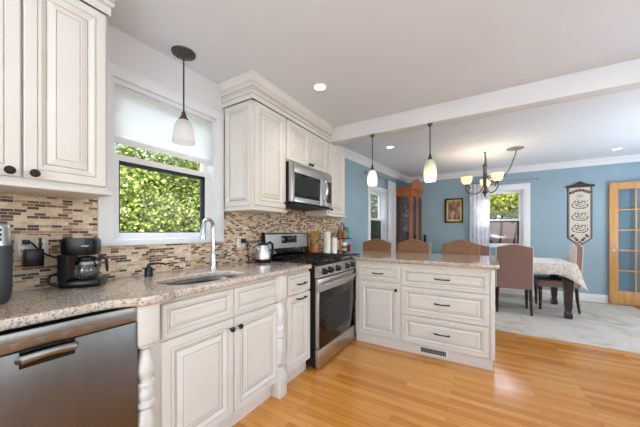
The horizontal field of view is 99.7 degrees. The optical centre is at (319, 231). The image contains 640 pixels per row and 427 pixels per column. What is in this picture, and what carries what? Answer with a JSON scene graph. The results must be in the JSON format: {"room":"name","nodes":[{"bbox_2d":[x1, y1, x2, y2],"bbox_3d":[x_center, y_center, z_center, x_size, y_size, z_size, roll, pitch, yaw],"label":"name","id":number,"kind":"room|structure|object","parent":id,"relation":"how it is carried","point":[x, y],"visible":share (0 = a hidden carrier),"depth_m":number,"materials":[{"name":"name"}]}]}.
{"room":"kitchen","nodes":[
{"label":"kitchen","id":0,"kind":"room"},
{"bbox_2d":[0,24,312,291],"bbox_3d":[-1.506,-0.013,1.377,0.208,2.445,5.200,0,0,31],"label":"wall","id":1,"kind":"structure","parent":0,"point":[57,218],"depth_m":1.73,"materials":[{"name":"tile"}]},
{"bbox_2d":[14,235,47,259],"bbox_3d":[-1.412,0.076,1.324,0.008,0.117,0.117,0,0,31],"label":"wall outlet","id":2,"kind":"object","parent":1,"relation":"attached to","point":[19,247],"visible":0.73,"depth_m":1.31,"materials":[{"name":"beige plastic"}]},
{"bbox_2d":[18,240,28,254],"bbox_3d":[-1.424,0.076,1.297,0.002,0.073,0.034,0,0,31],"label":"socket","id":3,"kind":"object","parent":2,"relation":"attached to","point":[21,247],"depth_m":1.29,"materials":[{"name":"white plastic"}]},
{"bbox_2d":[36,239,44,251],"bbox_3d":[-1.394,0.076,1.347,0.002,0.073,0.034,0,0,31],"label":"socket","id":4,"kind":"object","parent":2,"relation":"attached to","point":[37,240],"depth_m":1.35,"materials":[{"name":"white plastic"}]},
{"bbox_2d":[23,238,43,266],"bbox_3d":[-1.390,0.100,1.311,0.042,0.140,0.067,0,0,31],"label":"power adapter","id":5,"kind":"object","parent":1,"relation":"attached to","point":[31,257],"visible":1,"depth_m":1.30,"materials":[{"name":"black plastic"}]},
{"bbox_2d":[22,240,56,257],"bbox_3d":[-1.366,0.090,1.355,0.038,0.099,0.173,0,0,31],"label":"cable","id":6,"kind":"object","parent":5,"relation":"attached to","point":[24,242],"visible":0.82,"depth_m":1.30,"materials":[{"name":"black plastic"}]},
{"bbox_2d":[0,0,111,199],"bbox_3d":[-1.335,-0.611,1.088,0.370,0.872,0.724,0,0,31],"label":"upper cabinet","id":7,"kind":"object","parent":1,"relation":"attached to","point":[54,53],"visible":1,"depth_m":1.15,"materials":[{"name":"wood"}]},
{"bbox_2d":[83,0,115,18],"bbox_3d":[-1.322,-1.140,1.105,0.400,0.186,0.765,0,0,31],"label":"trim","id":8,"kind":"structure","parent":7,"relation":"attached to","point":[104,7],"depth_m":1.29,"materials":[{"name":"wood"}]},
{"bbox_2d":[97,61,223,246],"bbox_3d":[-1.097,-0.459,1.954,0.140,1.093,0.877,0,0,31],"label":"window","id":9,"kind":"structure","parent":1,"relation":"in","point":[211,178],"depth_m":1.86,"materials":[{"name":"white wood"}]},
{"bbox_2d":[114,80,213,165],"bbox_3d":[-1.078,-0.738,1.942,0.040,0.380,0.711,0,0,31],"label":"window shade","id":10,"kind":"object","parent":9,"relation":"attached to","point":[142,120],"visible":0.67,"depth_m":1.85,"materials":[{"name":"white fabric"}]},
{"bbox_2d":[237,237,244,249],"bbox_3d":[-0.721,0.106,2.469,0.008,0.117,0.102,0,0,31],"label":"wall outlet","id":11,"kind":"object","parent":1,"relation":"attached to","point":[240,246],"visible":0.84,"depth_m":2.46,"materials":[{"name":"white plastic"}]},
{"bbox_2d":[224,99,287,213],"bbox_3d":[-0.550,-0.612,2.387,0.370,0.880,0.432,0,0,31],"label":"upper cabinet","id":12,"kind":"object","parent":1,"relation":"attached to","point":[255,134],"visible":1,"depth_m":2.23,"materials":[{"name":"wood"}]},
{"bbox_2d":[218,70,333,142],"bbox_3d":[-0.344,-1.143,2.725,0.400,0.181,1.325,0,0,31],"label":"trim","id":13,"kind":"structure","parent":12,"relation":"attached to","point":[247,85],"depth_m":2.28,"materials":[{"name":"wood"}]},
{"bbox_2d":[286,119,326,173],"bbox_3d":[-0.234,-0.852,2.911,0.370,0.400,0.788,0,0,31],"label":"upper cabinet","id":14,"kind":"object","parent":1,"relation":"attached to","point":[303,147],"visible":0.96,"depth_m":2.77,"materials":[{"name":"wood"}]},
{"bbox_2d":[285,161,331,210],"bbox_3d":[-0.203,-0.449,2.878,0.458,0.399,0.768,0,0,31],"label":"microwave","id":15,"kind":"object","parent":14,"relation":"attached to","point":[307,188],"visible":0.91,"depth_m":2.71,"materials":[{"name":"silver metal"}]},
{"bbox_2d":[305,142,346,217],"bbox_3d":[0.094,-0.622,3.455,0.370,0.880,0.478,0,0,31],"label":"upper cabinet","id":16,"kind":"object","parent":1,"relation":"attached to","point":[335,155],"visible":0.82,"depth_m":3.35,"materials":[{"name":"wood"}]},
{"bbox_2d":[80,0,639,176],"bbox_3d":[1.462,-1.285,1.629,5.130,0.100,8.900,0,0,31],"label":"ceiling","id":17,"kind":"structure","parent":0,"point":[375,58],"depth_m":1.92,"materials":[{"name":"paint"}]},
{"bbox_2d":[171,45,195,145],"bbox_3d":[-0.943,-0.924,1.868,0.156,0.622,0.156,0,0,31],"label":"pendant light","id":18,"kind":"object","parent":17,"relation":"hanging from","point":[183,134],"visible":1,"depth_m":1.84,"materials":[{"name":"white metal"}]},
{"bbox_2d":[179,111,188,120],"bbox_3d":[-0.943,-0.798,1.868,0.060,0.064,0.060,0,0,31],"label":"socket","id":19,"kind":"object","parent":18,"relation":"attached to","point":[183,117],"depth_m":1.85,"materials":[{"name":"brown metal"}]},
{"bbox_2d":[312,83,327,91],"bbox_3d":[0.000,-1.232,2.308,0.140,0.006,0.140,0,0,31],"label":"recessed light","id":20,"kind":"object","parent":17,"relation":"in","point":[319,87],"visible":1,"depth_m":2.31,"materials":[{"name":"beige"}]},
{"bbox_2d":[311,58,639,144],"bbox_3d":[1.906,-1.149,2.219,4.780,0.169,0.130,0,0,31],"label":"beam","id":21,"kind":"structure","parent":17,"relation":"attached to","point":[623,76],"depth_m":2.34,"materials":[{"name":"white paint"}]},
{"bbox_2d":[367,134,376,185],"bbox_3d":[0.576,-0.788,2.972,0.108,0.553,0.108,0,0,31],"label":"pendant light","id":22,"kind":"object","parent":21,"relation":"hanging from","point":[372,175],"visible":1,"depth_m":2.94,"materials":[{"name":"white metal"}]},
{"bbox_2d":[423,123,436,181],"bbox_3d":[1.086,-0.780,2.664,0.124,0.570,0.124,0,0,31],"label":"pendant light","id":23,"kind":"object","parent":21,"relation":"hanging from","point":[430,170],"visible":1,"depth_m":2.63,"materials":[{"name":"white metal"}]},
{"bbox_2d":[461,146,523,196],"bbox_3d":[2.620,-0.885,4.117,0.623,0.700,0.666,0,0,-27],"label":"chandelier","id":24,"kind":"object","parent":17,"relation":"hanging from","point":[497,176],"visible":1,"depth_m":4.18,"materials":[{"name":"brown metal"}]},
{"bbox_2d":[313,158,406,265],"bbox_3d":[0.937,-0.013,4.991,0.169,2.445,3.620,0,0,38],"label":"wall","id":25,"kind":"structure","parent":0,"point":[356,184],"depth_m":4.38,"materials":[{"name":"blue paint"}]},
{"bbox_2d":[335,145,408,182],"bbox_3d":[1.000,-1.183,4.880,0.085,0.105,3.420,0,0,38],"label":"trim","id":26,"kind":"structure","parent":25,"relation":"attached to","point":[349,154],"depth_m":4.75,"materials":[{"name":"white paint"}]},
{"bbox_2d":[368,185,387,241],"bbox_3d":[1.046,-0.243,5.090,0.150,1.183,0.810,0,0,38],"label":"window","id":27,"kind":"structure","parent":25,"relation":"in","point":[377,227],"depth_m":5.28,"materials":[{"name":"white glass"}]},
{"bbox_2d":[364,170,397,183],"bbox_3d":[1.160,-1.000,5.072,0.106,0.040,1.400,0,0,38],"label":"curtain rod","id":28,"kind":"object","parent":25,"relation":"attached to","point":[366,170],"visible":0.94,"depth_m":5.03,"materials":[{"name":"grey metal"}]},
{"bbox_2d":[388,180,395,251],"bbox_3d":[1.435,0.040,5.377,0.070,2.060,0.380,0,0,38],"label":"curtain","id":29,"kind":"object","parent":28,"relation":"hanging from","point":[391,185],"visible":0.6,"depth_m":5.34,"materials":[{"name":"white fabric"}]},
{"bbox_2d":[232,293,639,426],"bbox_3d":[1.484,1.240,1.616,5.080,0.060,8.900,0,0,31],"label":"floor","id":30,"kind":"structure","parent":0,"point":[533,381],"depth_m":2.07,"materials":[{"name":"brown wood"}]},
{"bbox_2d":[0,307,137,426],"bbox_3d":[-1.176,0.765,1.042,0.624,0.890,0.604,0,0,31],"label":"dishwasher","id":31,"kind":"object","parent":30,"relation":"on","point":[79,370],"visible":0.96,"depth_m":0.97,"materials":[{"name":"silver metal"}]},
{"bbox_2d":[118,275,286,426],"bbox_3d":[-0.774,0.764,1.740,0.625,0.892,1.009,0,0,31],"label":"base cabinet","id":32,"kind":"object","parent":30,"relation":"on","point":[210,358],"visible":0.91,"depth_m":1.50,"materials":[{"name":"wood"}]},
{"bbox_2d":[0,261,311,330],"bbox_3d":[-1.033,0.300,1.308,0.670,0.036,2.772,0,0,31],"label":"countertop","id":33,"kind":"structure","parent":32,"relation":"on","point":[40,305],"depth_m":1.27,"materials":[{"name":"stone"}]},
{"bbox_2d":[0,223,12,304],"bbox_3d":[-1.353,0.126,1.010,0.240,0.313,0.250,0,0,31],"label":"countertop appliance","id":34,"kind":"object","parent":33,"relation":"on","point":[6,247],"visible":1,"depth_m":1.04,"materials":[{"name":"grey plastic"}]},
{"bbox_2d":[47,273,57,286],"bbox_3d":[-1.347,0.243,1.387,0.038,0.075,0.080,0,0,31],"label":"cable","id":35,"kind":"object","parent":33,"relation":"on","point":[48,278],"visible":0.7,"depth_m":1.36,"materials":[{"name":"black plastic"}]},
{"bbox_2d":[57,238,108,288],"bbox_3d":[-1.223,0.159,1.414,0.188,0.247,0.156,0,0,-25],"label":"coffee maker","id":36,"kind":"object","parent":33,"relation":"on","point":[68,262],"visible":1,"depth_m":1.35,"materials":[{"name":"black plastic"}]},
{"bbox_2d":[144,262,165,276],"bbox_3d":[-1.036,0.237,1.701,0.122,0.089,0.046,0,0,-19],"label":"soap dispenser","id":37,"kind":"object","parent":33,"relation":"on","point":[148,271],"visible":1,"depth_m":1.68,"materials":[{"name":"black metal"}]},
{"bbox_2d":[167,276,233,284],"bbox_3d":[-0.718,0.408,1.674,0.315,0.178,0.518,0,0,31],"label":"sink","id":38,"kind":"object","parent":33,"relation":"in","point":[202,280],"visible":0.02,"depth_m":1.83,"materials":[{"name":"metal"}]},
{"bbox_2d":[199,217,225,268],"bbox_3d":[-0.827,0.088,2.065,0.063,0.388,0.263,0,0,18],"label":"faucet","id":39,"kind":"object","parent":33,"relation":"on","point":[213,257],"visible":0.99,"depth_m":2.06,"materials":[{"name":"silver metal"}]},
{"bbox_2d":[241,239,252,262],"bbox_3d":[-0.663,0.173,2.465,0.093,0.216,0.065,0,0,31],"label":"cable","id":40,"kind":"object","parent":33,"relation":"on","point":[242,240],"visible":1,"depth_m":2.46,"materials":[{"name":"black plastic"}]},
{"bbox_2d":[254,241,273,262],"bbox_3d":[-0.524,0.186,2.505,0.156,0.192,0.174,0,0,8],"label":"kettle","id":41,"kind":"object","parent":33,"relation":"on","point":[263,255],"visible":1,"depth_m":2.44,"materials":[{"name":"silver metal"}]},
{"bbox_2d":[282,269,309,382],"bbox_3d":[-0.415,0.764,2.333,0.627,0.892,0.374,0,0,31],"label":"base cabinet","id":42,"kind":"object","parent":30,"relation":"on","point":[296,306],"visible":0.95,"depth_m":2.19,"materials":[{"name":"wood"}]},
{"bbox_2d":[262,232,357,368],"bbox_3d":[-0.069,0.610,2.808,0.723,1.200,0.772,0,0,31],"label":"gas range","id":43,"kind":"object","parent":30,"relation":"on","point":[332,275],"visible":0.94,"depth_m":2.58,"materials":[{"name":"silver metal"}]},
{"bbox_2d":[272,257,353,266],"bbox_3d":[-0.074,0.295,2.811,0.588,0.019,0.772,0,0,31],"label":"cooktop","id":44,"kind":"object","parent":43,"relation":"in","point":[340,260],"depth_m":2.57,"materials":[{"name":"metal"}]},
{"bbox_2d":[354,239,390,313],"bbox_3d":[0.773,0.653,4.009,0.440,1.088,0.484,0,0,31],"label":"bar stool","id":45,"kind":"object","parent":30,"relation":"on","point":[381,245],"visible":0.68,"depth_m":4.12,"materials":[{"name":"brown wood"}]},
{"bbox_2d":[356,261,400,349],"bbox_3d":[0.750,0.764,3.095,0.494,0.892,0.657,0,0,31],"label":"base cabinet","id":46,"kind":"object","parent":30,"relation":"on","point":[378,284],"visible":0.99,"depth_m":2.84,"materials":[{"name":"wood"}]},
{"bbox_2d":[396,179,423,251],"bbox_3d":[1.935,0.055,5.826,0.380,2.310,0.790,0,0,38],"label":"china hutch","id":47,"kind":"object","parent":30,"relation":"on","point":[416,190],"visible":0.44,"depth_m":5.74,"materials":[{"name":"brown wood"}]},
{"bbox_2d":[402,211,408,216],"bbox_3d":[1.787,-0.359,5.625,0.150,0.118,0.150,0,0,31],"label":"tureen","id":48,"kind":"object","parent":47,"relation":"on","point":[405,214],"visible":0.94,"depth_m":5.57,"materials":[{"name":"white ceramic"}]},
{"bbox_2d":[403,224,408,230],"bbox_3d":[1.787,-0.080,5.625,0.120,0.160,0.120,0,0,31],"label":"vase","id":49,"kind":"object","parent":47,"relation":"on","point":[405,227],"visible":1,"depth_m":5.58,"materials":[{"name":"white ceramic"}]},
{"bbox_2d":[397,239,429,252],"bbox_3d":[1.234,0.653,3.708,0.440,1.088,0.484,0,0,31],"label":"bar stool","id":50,"kind":"object","parent":30,"relation":"on","point":[411,245],"visible":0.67,"depth_m":3.85,"materials":[{"name":"brown wood"}]},
{"bbox_2d":[401,263,494,370],"bbox_3d":[1.304,0.764,2.761,0.800,0.892,0.657,0,0,31],"label":"base cabinet","id":51,"kind":"object","parent":30,"relation":"on","point":[451,309],"visible":0.94,"depth_m":2.49,"materials":[{"name":"wood"}]},
{"bbox_2d":[321,250,499,268],"bbox_3d":[0.906,0.300,3.206,2.023,0.036,1.015,0,0,31],"label":"countertop","id":52,"kind":"structure","parent":51,"relation":"on","point":[470,261],"depth_m":2.82,"materials":[{"name":"stone"}]},
{"bbox_2d":[310,230,318,252],"bbox_3d":[-0.070,0.133,3.353,0.110,0.298,0.115,0,0,-31],"label":"utensil crock","id":53,"kind":"object","parent":52,"relation":"on","point":[314,247],"visible":0.91,"depth_m":3.31,"materials":[{"name":"brown wood"}]},
{"bbox_2d":[323,230,330,252],"bbox_3d":[0.088,0.131,3.445,0.094,0.302,0.094,0,0,31],"label":"paper towel roll","id":54,"kind":"object","parent":52,"relation":"on","point":[326,235],"visible":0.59,"depth_m":3.41,"materials":[{"name":"white paper"}]},
{"bbox_2d":[331,236,336,252],"bbox_3d":[0.186,0.171,3.550,0.082,0.222,0.082,0,0,31],"label":"paper towel roll","id":55,"kind":"object","parent":52,"relation":"on","point":[333,240],"visible":0.98,"depth_m":3.52,"materials":[{"name":"white paper"}]},
{"bbox_2d":[337,223,351,252],"bbox_3d":[0.307,0.079,3.740,0.280,0.407,0.280,0,0,31],"label":"rack","id":56,"kind":"object","parent":52,"relation":"on","point":[339,250],"visible":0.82,"depth_m":3.62,"materials":[{"name":"brown wood"}]},
{"bbox_2d":[342,242,346,249],"bbox_3d":[0.331,0.202,3.673,0.073,0.108,0.072,0,0,31],"label":"jar","id":57,"kind":"object","parent":56,"relation":"on","point":[344,244],"visible":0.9,"depth_m":3.64,"materials":[{"name":"white ceramic"}]},
{"bbox_2d":[343,227,346,237],"bbox_3d":[0.337,0.018,3.663,0.056,0.147,0.055,0,0,31],"label":"bottle","id":58,"kind":"object","parent":56,"relation":"on","point":[344,232],"visible":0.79,"depth_m":3.64,"materials":[{"name":"orange glass"}]},
{"bbox_2d":[346,227,349,237],"bbox_3d":[0.381,0.012,3.765,0.067,0.160,0.066,0,0,31],"label":"bottle","id":59,"kind":"object","parent":56,"relation":"on","point":[347,228],"visible":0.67,"depth_m":3.74,"materials":[{"name":"teal glass"}]},
{"bbox_2d":[419,345,447,358],"bbox_3d":[1.084,1.153,2.589,0.262,0.070,0.011,0,0,31],"label":"floor register","id":60,"kind":"object","parent":51,"relation":"attached to","point":[422,349],"visible":0.98,"depth_m":2.58,"materials":[{"name":"white metal"}]},
{"bbox_2d":[495,293,639,353],"bbox_3d":[3.254,1.203,4.002,2.685,0.012,2.385,0,0,31],"label":"rug","id":61,"kind":"object","parent":30,"relation":"on","point":[610,326],"visible":0.56,"depth_m":3.51,"materials":[{"name":"fabric"}]},
{"bbox_2d":[442,240,479,254],"bbox_3d":[1.746,0.653,3.375,0.440,1.088,0.484,0,0,31],"label":"bar stool","id":62,"kind":"object","parent":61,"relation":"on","point":[458,247],"visible":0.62,"depth_m":3.52,"materials":[{"name":"brown wood"}]},
{"bbox_2d":[476,243,489,255],"bbox_3d":[2.491,0.688,4.377,0.470,1.021,0.531,0,0,31],"label":"dining chair","id":63,"kind":"object","parent":61,"relation":"on","point":[484,250],"visible":0.12,"depth_m":4.08,"materials":[{"name":"beige fabric"}]},
{"bbox_2d":[495,244,533,315],"bbox_3d":[2.932,0.688,4.111,0.470,1.021,0.531,0,0,31],"label":"dining chair","id":64,"kind":"object","parent":61,"relation":"on","point":[516,261],"visible":0.93,"depth_m":3.90,"materials":[{"name":"beige fabric"}]},
{"bbox_2d":[533,243,583,313],"bbox_3d":[3.678,0.688,4.204,0.531,1.021,0.470,0,0,31],"label":"dining chair","id":65,"kind":"object","parent":61,"relation":"on","point":[575,251],"visible":0.81,"depth_m":4.06,"materials":[{"name":"beige fabric"}]},
{"bbox_2d":[534,275,562,281],"bbox_3d":[3.634,0.733,4.231,0.418,0.028,0.456,0,0,31],"label":"cushion","id":66,"kind":"object","parent":65,"relation":"on","point":[538,278],"depth_m":4.13,"materials":[{"name":"leather"}]},
{"bbox_2d":[550,274,573,319],"bbox_3d":[2.968,0.825,4.505,1.735,0.745,1.020,0,0,31],"label":"dining table","id":67,"kind":"object","parent":61,"relation":"on","point":[568,284],"visible":0.28,"depth_m":3.70,"materials":[{"name":"brown wood"}]},
{"bbox_2d":[495,257,587,290],"bbox_3d":[2.981,0.612,4.508,1.938,0.332,1.221,0,0,31],"label":"tablecloth","id":68,"kind":"object","parent":67,"relation":"on","point":[557,266],"visible":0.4,"depth_m":3.73,"materials":[{"name":"fabric"}]},
{"bbox_2d":[407,162,639,294],"bbox_3d":[3.855,-0.013,5.254,4.580,2.445,0.180,0,0,31],"label":"wall","id":69,"kind":"structure","parent":0,"point":[548,193],"depth_m":4.84,"materials":[{"name":"blue paint"}]},
{"bbox_2d":[445,198,462,222],"bbox_3d":[2.846,-0.445,5.740,0.352,0.515,0.029,0,0,31],"label":"framed picture","id":70,"kind":"object","parent":69,"relation":"attached to","point":[454,206],"visible":1,"depth_m":5.74,"materials":[{"name":"black plastic"}]},
{"bbox_2d":[448,201,459,219],"bbox_3d":[2.850,-0.445,5.747,0.224,0.388,0.006,0,0,31],"label":"painting","id":71,"kind":"object","parent":70,"relation":"attached to","point":[453,206],"depth_m":5.74},
{"bbox_2d":[469,177,538,184],"bbox_3d":[3.520,-0.975,5.288,1.210,0.040,0.108,0,0,31],"label":"curtain rod","id":72,"kind":"object","parent":69,"relation":"attached to","point":[537,177],"visible":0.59,"depth_m":5.13,"materials":[{"name":"grey metal"}]},
{"bbox_2d":[469,184,489,245],"bbox_3d":[3.210,0.055,5.438,0.355,2.030,0.066,0,0,31],"label":"curtain","id":73,"kind":"object","parent":72,"relation":"hanging from","point":[479,205],"visible":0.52,"depth_m":5.44,"materials":[{"name":"white fabric"}]},
{"bbox_2d":[489,183,529,247],"bbox_3d":[3.568,-0.298,5.379,0.970,1.233,0.150,0,0,31],"label":"window","id":74,"kind":"structure","parent":69,"relation":"in","point":[502,232],"depth_m":5.26,"materials":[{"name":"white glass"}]},
{"bbox_2d":[407,154,639,182],"bbox_3d":[3.864,-1.183,5.094,4.400,0.105,0.085,0,0,31],"label":"trim","id":75,"kind":"structure","parent":69,"relation":"attached to","point":[636,157],"depth_m":4.93,"materials":[{"name":"white paint"}]},
{"bbox_2d":[499,287,628,305],"bbox_3d":[3.898,1.141,5.112,4.360,0.138,0.018,0,0,31],"label":"baseboard","id":76,"kind":"structure","parent":69,"relation":"attached to","point":[598,298],"depth_m":4.83,"materials":[{"name":"white paint"}]},
{"bbox_2d":[565,181,594,245],"bbox_3d":[4.538,-0.305,4.717,0.390,1.140,0.028,0,0,31],"label":"banner","id":77,"kind":"object","parent":69,"relation":"attached to","point":[579,194],"visible":0.99,"depth_m":4.72,"materials":[{"name":"fabric"}]},
{"bbox_2d":[570,189,588,244],"bbox_3d":[4.540,-0.259,4.720,0.250,0.986,0.002,0,0,31],"label":"print","id":78,"kind":"object","parent":77,"relation":"attached to","point":[579,198],"depth_m":4.72},
{"bbox_2d":[609,181,639,306],"bbox_3d":[5.137,0.197,4.255,0.800,2.003,0.099,0,0,35],"label":"french door","id":79,"kind":"structure","parent":69,"relation":"in","point":[615,296],"depth_m":4.45,"materials":[{"name":"brown wood"}]},
{"label":"outside","id":80,"kind":"structure","parent":0,"visible":0},
{"bbox_3d":[-5.129,1.835,8.937,13.790,0.150,26.000,0,0,31],"label":"ground","id":81,"kind":"structure","parent":80,"visible":0},
{"bbox_2d":[116,143,199,231],"bbox_3d":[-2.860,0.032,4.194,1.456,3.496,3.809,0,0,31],"label":"shrub","id":82,"kind":"object","parent":81,"relation":"on","point":[155,218],"visible":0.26,"depth_m":4.16,"materials":[{"name":"green plant"}]},
{"bbox_2d":[371,194,377,217],"bbox_3d":[1.895,-0.394,10.494,2.629,4.364,4.475,0,0,-16],"label":"tree","id":83,"kind":"object","parent":81,"relation":"on","point":[374,201],"visible":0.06,"depth_m":8.56,"materials":[{"name":"green plant"}]},
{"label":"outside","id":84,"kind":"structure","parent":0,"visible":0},
{"bbox_3d":[11.663,1.835,9.663,14.210,0.150,15.400,0,0,31],"label":"ground","id":85,"kind":"structure","parent":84,"visible":0},
{"bbox_2d":[490,216,508,218],"bbox_3d":[8.825,-0.978,12.682,4.450,5.477,1.753,0,0,31],"label":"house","id":86,"kind":"structure","parent":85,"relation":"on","point":[506,217],"depth_m":12.70,"materials":[{"name":"white"}]},
{"bbox_2d":[490,193,518,218],"bbox_3d":[5.776,-0.142,8.589,2.416,3.831,1.368,0,0,31],"label":"tree","id":87,"kind":"object","parent":85,"relation":"on","point":[501,205],"visible":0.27,"depth_m":8.22,"materials":[{"name":"green plant"}]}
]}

